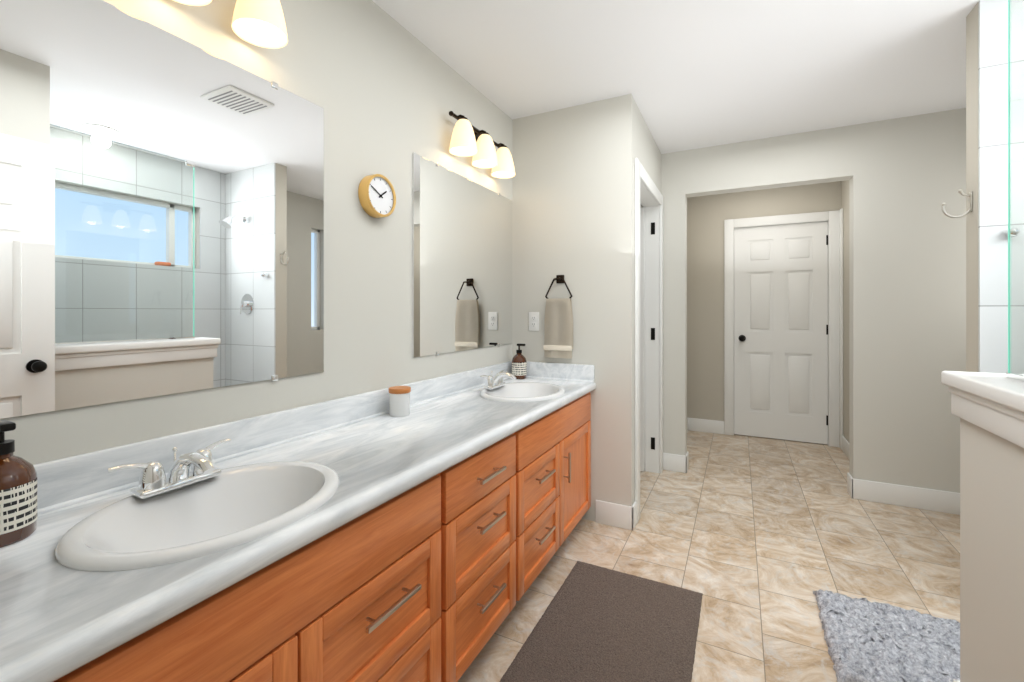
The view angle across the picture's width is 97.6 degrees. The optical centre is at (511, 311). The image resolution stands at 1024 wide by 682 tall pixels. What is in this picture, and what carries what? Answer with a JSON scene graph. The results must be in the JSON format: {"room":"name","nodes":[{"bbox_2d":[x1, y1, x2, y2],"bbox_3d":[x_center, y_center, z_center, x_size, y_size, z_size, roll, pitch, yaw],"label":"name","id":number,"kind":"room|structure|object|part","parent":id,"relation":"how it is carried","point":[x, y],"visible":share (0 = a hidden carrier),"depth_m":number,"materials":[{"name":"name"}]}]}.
{"room":"bathroom","nodes":[
{"label":"bathroom","id":0,"kind":"room"},
{"bbox_2d":[0,0,511,463],"bbox_3d":[-0.605,0.000,1.747,0.109,2.440,2.710,0,0,27],"label":"wall","id":1,"kind":"structure","parent":0,"point":[161,211],"depth_m":1.25,"materials":[{"name":"white paint"}]},
{"bbox_2d":[173,0,287,48],"bbox_3d":[-0.807,-0.887,1.076,0.156,0.219,0.552,0,0,27],"label":"sconce","id":2,"kind":"object","parent":1,"relation":"attached to","point":[260,23],"visible":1,"depth_m":1.25,"materials":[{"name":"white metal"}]},
{"bbox_2d":[358,174,395,217],"bbox_3d":[-0.524,-0.452,1.755,0.044,0.164,0.164,0,0,27],"label":"clock","id":3,"kind":"object","parent":1,"relation":"attached to","point":[377,195],"visible":1,"depth_m":1.74,"materials":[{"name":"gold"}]},
{"bbox_3d":[-0.216,-0.249,2.404,0.008,0.915,0.963,0,0,27],"label":"mirror","id":4,"kind":"part","parent":1,"relation":"part of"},
{"bbox_2d":[449,111,514,178],"bbox_3d":[-0.151,-0.887,2.370,0.156,0.219,0.552,0,0,27],"label":"sconce","id":5,"kind":"object","parent":1,"relation":"attached to","point":[468,139],"visible":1,"depth_m":2.31,"materials":[{"name":"white glass"}]},
{"bbox_2d":[33,361,511,512],"bbox_3d":[-0.553,0.359,1.721,0.022,0.098,2.462,0,0,27],"label":"backsplash","id":6,"kind":"structure","parent":0,"relation":"attached to","point":[63,481],"depth_m":1.28,"materials":[{"name":"white stone"}]},
{"bbox_2d":[527,361,593,380],"bbox_3d":[0.237,0.359,2.713,0.535,0.098,0.022,0,0,27],"label":"backsplash","id":7,"kind":"structure","parent":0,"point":[558,371],"depth_m":2.67,"materials":[{"name":"white stone"}]},
{"bbox_2d":[512,94,634,521],"bbox_3d":[0.084,0.000,2.861,1.363,2.440,0.100,0,0,27],"label":"wall","id":8,"kind":"structure","parent":0,"point":[573,200],"depth_m":2.61,"materials":[{"name":"white paint"}]},
{"bbox_2d":[529,312,538,330],"bbox_3d":[0.135,0.061,2.774,0.070,0.115,0.008,0,0,27],"label":"outlet","id":9,"kind":"object","parent":8,"relation":"attached to","point":[533,321],"visible":1,"depth_m":2.77,"materials":[{"name":"white plastic"}]},
{"bbox_2d":[544,275,572,358],"bbox_3d":[0.280,0.028,2.673,0.178,0.495,0.056,0,0,27],"label":"towel ring","id":10,"kind":"object","parent":8,"relation":"attached to","point":[558,331],"visible":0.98,"depth_m":2.65,"materials":[{"name":"beige fabric"}]},
{"bbox_2d":[635,102,660,192],"bbox_3d":[0.891,0.000,3.057,0.100,2.440,0.980,0,0,27],"label":"wall","id":11,"kind":"structure","parent":0,"point":[647,153],"depth_m":2.95,"materials":[{"name":"white paint"}]},
{"bbox_2d":[640,208,644,470],"bbox_3d":[0.651,0.212,3.590,0.800,2.000,0.174,0,0,27],"label":"door","id":12,"kind":"structure","parent":11,"relation":"in","point":[642,339],"depth_m":3.40,"materials":[{"name":"white wood"}]},
{"bbox_2d":[635,158,662,522],"bbox_3d":[0.882,0.168,3.039,0.136,2.105,0.980,0,0,27],"label":"trim","id":13,"kind":"structure","parent":11,"relation":"attached to","point":[648,197],"depth_m":3.38,"materials":[{"name":"white wood"}]},
{"bbox_2d":[651,222,654,449],"bbox_3d":[1.069,0.185,3.397,0.030,1.720,0.004,0,0,27],"label":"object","id":14,"kind":"structure","parent":11,"relation":"attached to","point":[653,337],"depth_m":3.39,"materials":[{"name":"black metal"}]},
{"bbox_2d":[372,0,979,153],"bbox_3d":[1.073,-1.270,2.063,4.050,0.100,5.550,0,0,27],"label":"ceiling","id":15,"kind":"structure","parent":0,"point":[691,74],"depth_m":2.15,"materials":[{"name":"white paint"}]},
{"bbox_2d":[458,430,959,681],"bbox_3d":[1.073,1.270,2.063,4.050,0.100,5.550,0,0,27],"label":"floor","id":16,"kind":"structure","parent":0,"point":[756,541],"depth_m":2.25,"materials":[{"name":"tile"}]},
{"bbox_2d":[40,389,594,681],"bbox_3d":[-0.306,0.836,1.610,0.562,0.768,2.480,0,0,27],"label":"bathroom vanity","id":17,"kind":"object","parent":16,"relation":"on","point":[364,537],"depth_m":1.12,"materials":[{"name":"brown wood"}]},
{"bbox_2d":[0,377,595,681],"bbox_3d":[-0.314,0.430,1.612,0.547,0.044,2.484,0,0,27],"label":"countertop","id":18,"kind":"structure","parent":17,"relation":"on","point":[51,620],"depth_m":0.77,"materials":[{"name":"white stone"}]},
{"bbox_2d":[0,420,36,547],"bbox_3d":[-0.912,0.301,0.799,0.091,0.212,0.091,0,0,27],"label":"soap bottle","id":19,"kind":"object","parent":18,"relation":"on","point":[18,498],"visible":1,"depth_m":0.79,"materials":[{"name":"orange glass"}]},
{"bbox_2d":[104,437,235,496],"bbox_3d":[-0.714,0.352,0.996,0.150,0.084,0.246,0,0,27],"label":"faucet","id":20,"kind":"object","parent":18,"relation":"on","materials":[{"name":"silver metal"}]},
{"bbox_2d":[20,449,383,604],"bbox_3d":[-0.611,0.469,0.944,0.410,0.154,0.500,0,0,27],"label":"sink","id":21,"kind":"object","parent":18,"relation":"in","point":[124,545],"depth_m":0.93,"materials":[{"name":"white ceramic"}]},
{"bbox_2d":[389,386,410,416],"bbox_3d":[-0.443,0.353,1.769,0.086,0.107,0.086,0,0,27],"label":"jar","id":22,"kind":"object","parent":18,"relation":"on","point":[399,401],"visible":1,"depth_m":1.74,"materials":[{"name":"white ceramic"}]},
{"bbox_2d":[476,369,519,388],"bbox_3d":[-0.047,0.352,2.311,0.150,0.084,0.246,0,0,27],"label":"faucet","id":23,"kind":"object","parent":18,"relation":"on","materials":[{"name":"silver metal"}]},
{"bbox_2d":[512,343,526,378],"bbox_3d":[0.044,0.301,2.730,0.091,0.212,0.091,0,0,27],"label":"soap bottle","id":24,"kind":"object","parent":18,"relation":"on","point":[519,366],"visible":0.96,"depth_m":2.69,"materials":[{"name":"orange glass"}]},
{"bbox_2d":[460,381,579,404],"bbox_3d":[0.055,0.469,2.259,0.410,0.154,0.500,0,0,27],"label":"sink","id":25,"kind":"object","parent":18,"relation":"in","point":[528,392],"depth_m":2.35,"materials":[{"name":"white ceramic"}]},
{"bbox_2d":[500,561,702,681],"bbox_3d":[0.380,1.212,1.679,0.562,0.015,0.842,0,0,27],"label":"rug","id":26,"kind":"object","parent":16,"relation":"on","point":[595,623],"visible":1,"depth_m":1.68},
{"bbox_2d":[813,589,959,681],"bbox_3d":[1.560,1.198,1.519,0.844,0.043,0.534,0,0,27],"label":"rug","id":27,"kind":"object","parent":16,"relation":"on","point":[866,640],"visible":0.71,"depth_m":1.61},
{"bbox_2d":[687,182,834,420],"bbox_3d":[2.402,0.000,4.365,1.500,2.440,0.100,0,0,27],"label":"wall","id":28,"kind":"structure","parent":0,"point":[707,215],"depth_m":4.51,"materials":[{"name":"beige paint"}]},
{"bbox_2d":[692,418,723,433],"bbox_3d":[1.971,1.155,4.520,0.310,0.130,0.013,0,0,27],"label":"baseboard","id":29,"kind":"structure","parent":28,"relation":"attached to","point":[700,425],"depth_m":4.51,"materials":[{"name":"white wood"}]},
{"bbox_2d":[734,221,827,443],"bbox_3d":[2.532,0.195,4.242,0.767,2.034,0.105,0,0,27],"label":"door","id":30,"kind":"structure","parent":28,"relation":"in","point":[780,331],"depth_m":4.25,"materials":[{"name":"white wood"}]},
{"bbox_2d":[724,208,842,449],"bbox_3d":[2.535,0.155,4.240,0.950,2.130,0.185,0,0,27],"label":"trim","id":31,"kind":"structure","parent":28,"relation":"attached to","point":[834,219],"depth_m":4.06,"materials":[{"name":"white wood"}]},
{"bbox_2d":[640,108,965,492],"bbox_3d":[1.547,0.000,3.341,3.540,2.440,0.120,0,0,27],"label":"wall","id":32,"kind":"structure","parent":0,"point":[905,177],"depth_m":2.85,"materials":[{"name":"white paint"}]},
{"bbox_2d":[668,418,691,469],"bbox_3d":[1.549,1.155,4.075,0.040,0.130,1.190,0,0,27],"label":"baseboard","id":33,"kind":"structure","parent":32,"relation":"attached to","point":[674,460],"depth_m":3.42,"materials":[{"name":"white wood"}]},
{"bbox_2d":[848,474,959,514],"bbox_3d":[2.585,1.155,2.741,0.826,0.130,0.013,0,0,27],"label":"baseboard","id":34,"kind":"structure","parent":32,"relation":"attached to","point":[887,493],"depth_m":2.80,"materials":[{"name":"white wood"}]},
{"bbox_2d":[835,180,848,441],"bbox_3d":[2.722,0.000,3.469,0.120,2.440,1.170,0,0,27],"label":"wall","id":35,"kind":"structure","parent":0,"point":[841,187],"depth_m":3.87,"materials":[{"name":"beige paint"}]},
{"bbox_2d":[842,435,848,458],"bbox_3d":[2.665,1.155,3.459,0.013,0.130,1.100,0,0,27],"label":"baseboard","id":36,"kind":"structure","parent":35,"relation":"attached to","point":[845,444],"depth_m":3.81,"materials":[{"name":"white wood"}]},
{"bbox_2d":[966,0,1007,372],"bbox_3d":[2.160,0.000,1.653,0.680,2.440,0.112,0,0,27],"label":"wall","id":37,"kind":"structure","parent":0,"point":[986,183],"depth_m":1.75,"materials":[{"name":"white tile"},{"name":"greige paint"}]},
{"bbox_2d":[942,189,972,217],"bbox_3d":[1.818,-0.440,1.833,0.092,0.118,0.022,0,0,27],"label":"hook","id":38,"kind":"object","parent":37,"relation":"attached to","point":[970,195],"visible":1,"depth_m":1.82,"materials":[{"name":"white metal"}]},
{"bbox_2d":[960,418,1023,681],"bbox_3d":[1.204,0.720,0.914,0.162,1.000,0.820,0,0,27],"label":"wall","id":39,"kind":"structure","parent":0,"point":[991,557],"depth_m":1.15,"materials":[{"name":"white paint"}]},
{"bbox_2d":[941,371,1023,447],"bbox_3d":[1.206,0.241,0.930,0.220,0.127,0.850,0,0,27],"label":"trim","id":40,"kind":"structure","parent":39,"relation":"on","point":[993,403],"depth_m":1.13,"materials":[{"name":"white wood"}]},
{"bbox_2d":[1006,0,1023,380],"bbox_3d":[1.183,-0.404,0.885,0.022,1.164,0.741,0,0,27],"label":"glass panel","id":41,"kind":"object","parent":40,"relation":"on","point":[1016,189],"visible":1,"depth_m":1.18,"materials":[{"name":"clear glass"}]}
]}

